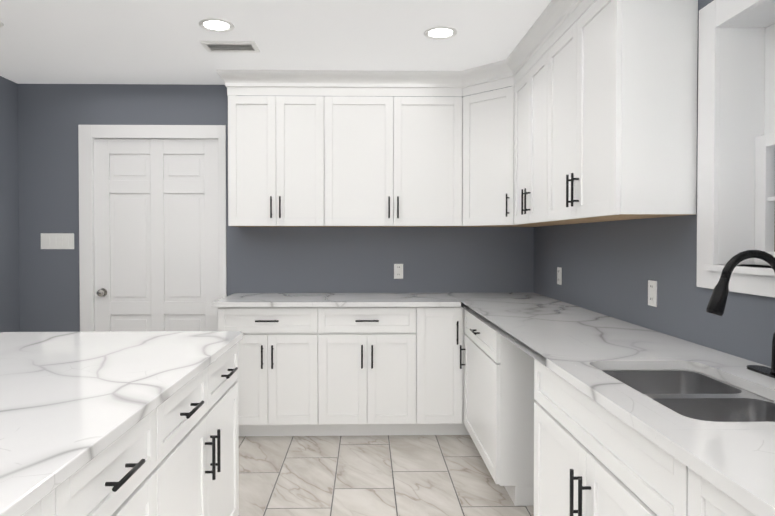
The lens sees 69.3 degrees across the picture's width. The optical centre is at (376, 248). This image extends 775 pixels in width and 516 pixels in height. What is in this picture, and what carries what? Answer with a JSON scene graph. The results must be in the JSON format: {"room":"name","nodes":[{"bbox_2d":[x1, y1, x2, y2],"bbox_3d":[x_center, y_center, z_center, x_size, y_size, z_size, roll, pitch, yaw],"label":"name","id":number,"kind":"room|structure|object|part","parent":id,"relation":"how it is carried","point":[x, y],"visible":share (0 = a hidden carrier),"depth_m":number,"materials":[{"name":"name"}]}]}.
{"room":"kitchen","nodes":[
{"label":"kitchen","id":0,"kind":"room"},
{"bbox_2d":[0,76,19,331],"bbox_3d":[-2.752,0.003,4.582,0.070,2.500,1.540,0,1,-1],"label":"wall","id":1,"kind":"structure","parent":0,"point":[9,263],"depth_m":4.14,"materials":[{"name":"grey paint"}]},
{"bbox_2d":[18,84,533,331],"bbox_3d":[-0.675,0.006,4.360,4.075,2.500,0.140,0,1,-1],"label":"wall","id":2,"kind":"structure","parent":0,"point":[51,117],"depth_m":4.27,"materials":[{"name":"grey paint"}]},
{"bbox_2d":[41,233,73,248],"bbox_3d":[-2.417,-0.054,4.252,0.241,0.114,0.010,0,1,-1],"label":"switch plate","id":3,"kind":"object","parent":2,"relation":"attached to","point":[57,240],"visible":1,"depth_m":4.25,"materials":[{"name":"white plastic"}]},
{"bbox_2d":[78,125,226,331],"bbox_3d":[-1.700,0.162,4.314,1.105,2.190,0.118,0,1,-1],"label":"door frame","id":4,"kind":"structure","parent":2,"relation":"attached to","point":[88,135],"depth_m":4.25,"materials":[{"name":"white wood"}]},
{"bbox_2d":[94,139,218,331],"bbox_3d":[-1.677,0.209,4.271,0.950,2.082,0.100,0,1,-1],"label":"door","id":5,"kind":"structure","parent":2,"relation":"in","point":[156,218],"depth_m":4.29,"materials":[{"name":"white wood"}]},
{"bbox_3d":[-2.086,0.338,4.248,0.062,0.062,0.065,0,1,-1],"label":"door knob","id":6,"kind":"part","parent":5,"relation":"part of","materials":[{"name":"silver metal"}]},
{"bbox_2d":[394,264,402,278],"bbox_3d":[0.168,0.177,4.303,0.070,0.114,0.008,0,1,-1],"label":"electrical outlet","id":7,"kind":"object","parent":2,"relation":"attached to","point":[398,271],"visible":1,"depth_m":4.30,"materials":[{"name":"white plastic"}]},
{"bbox_2d":[0,0,595,84],"bbox_3d":[-3.321,-1.225,1.097,9.485,0.060,8.650,0,1,-1],"label":"ceiling","id":8,"kind":"structure","parent":0,"point":[99,41],"depth_m":3.25,"materials":[{"name":"white paint"}]},
{"bbox_2d":[199,18,234,32],"bbox_3d":[-0.878,-1.220,3.078,0.190,0.009,0.190,0,1,-1],"label":"recessed light","id":9,"kind":"object","parent":8,"relation":"in","point":[215,25],"visible":0.94,"depth_m":3.08,"materials":[{"name":"white"}]},
{"bbox_2d":[200,41,259,52],"bbox_3d":[-0.886,-1.223,3.408,0.320,0.012,0.170,0,1,-1],"label":"ceiling vent","id":10,"kind":"object","parent":8,"relation":"in","point":[233,46],"visible":0.96,"depth_m":3.40,"materials":[{"name":"white metal"}]},
{"bbox_2d":[424,26,456,39],"bbox_3d":[0.363,-1.222,3.190,0.190,0.009,0.190,0,1,-1],"label":"recessed light","id":11,"kind":"object","parent":8,"relation":"in","point":[439,33],"visible":1,"depth_m":3.19,"materials":[{"name":"white"}]},
{"bbox_2d":[238,435,533,515],"bbox_3d":[-3.272,1.334,1.186,9.385,0.060,8.550,0,1,-1],"label":"floor","id":12,"kind":"structure","parent":0,"point":[412,475],"depth_m":3.10,"materials":[{"name":"tile"}]},
{"bbox_2d":[0,331,242,515],"bbox_3d":[-1.097,0.842,1.491,1.086,0.915,2.005,0,1,-1],"label":"kitchen island","id":13,"kind":"object","parent":12,"relation":"on","point":[141,423],"visible":1,"depth_m":1.58,"materials":[{"name":"stone"}]},
{"bbox_2d":[212,293,455,435],"bbox_3d":[-0.280,0.805,3.978,1.590,0.914,0.658,0,1,-1],"label":"base cabinet","id":14,"kind":"object","parent":12,"relation":"on","point":[310,364],"depth_m":3.68,"materials":[{"name":"wood"}]},
{"bbox_2d":[452,292,774,515],"bbox_3d":[0.905,0.836,1.839,0.703,0.914,4.978,0,1,-1],"label":"base cabinet","id":15,"kind":"object","parent":12,"relation":"on","point":[551,406],"depth_m":1.84,"materials":[{"name":"stone"}]},
{"bbox_2d":[706,250,774,377],"bbox_3d":[1.099,0.193,1.654,0.251,0.377,0.250,0,1,-1],"label":"faucet","id":16,"kind":"object","parent":15,"relation":"on","point":[717,302],"visible":1,"depth_m":1.64,"materials":[{"name":"black metal"}]},
{"bbox_2d":[534,0,774,366],"bbox_3d":[1.355,0.061,0.652,0.150,2.500,7.350,0,1,-1],"label":"wall","id":17,"kind":"structure","parent":0,"point":[610,268],"depth_m":2.55,"materials":[{"name":"grey paint"}]},
{"bbox_2d":[216,0,697,226],"bbox_3d":[0.095,-0.663,1.662,2.328,1.079,5.258,0,1,-1],"label":"upper cabinet","id":18,"kind":"object","parent":17,"relation":"attached to","point":[590,116],"visible":1,"depth_m":3.79,"materials":[{"name":"white wood"}]},
{"bbox_2d":[557,267,561,284],"bbox_3d":[1.219,0.186,3.747,0.008,0.114,0.070,0,1,-1],"label":"electrical outlet","id":19,"kind":"object","parent":17,"relation":"attached to","point":[559,275],"visible":1,"depth_m":3.74,"materials":[{"name":"white plastic"}]},
{"bbox_2d":[648,280,656,306],"bbox_3d":[1.242,0.204,2.527,0.008,0.114,0.070,0,1,-1],"label":"electrical outlet","id":20,"kind":"object","parent":17,"relation":"attached to","point":[652,293],"visible":1,"depth_m":2.52,"materials":[{"name":"white plastic"}]},
{"bbox_2d":[696,0,774,297],"bbox_3d":[1.351,-0.372,1.585,0.245,1.060,1.150,0,1,-1],"label":"window","id":21,"kind":"structure","parent":17,"relation":"in","point":[736,145],"depth_m":2.05,"materials":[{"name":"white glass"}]}
]}

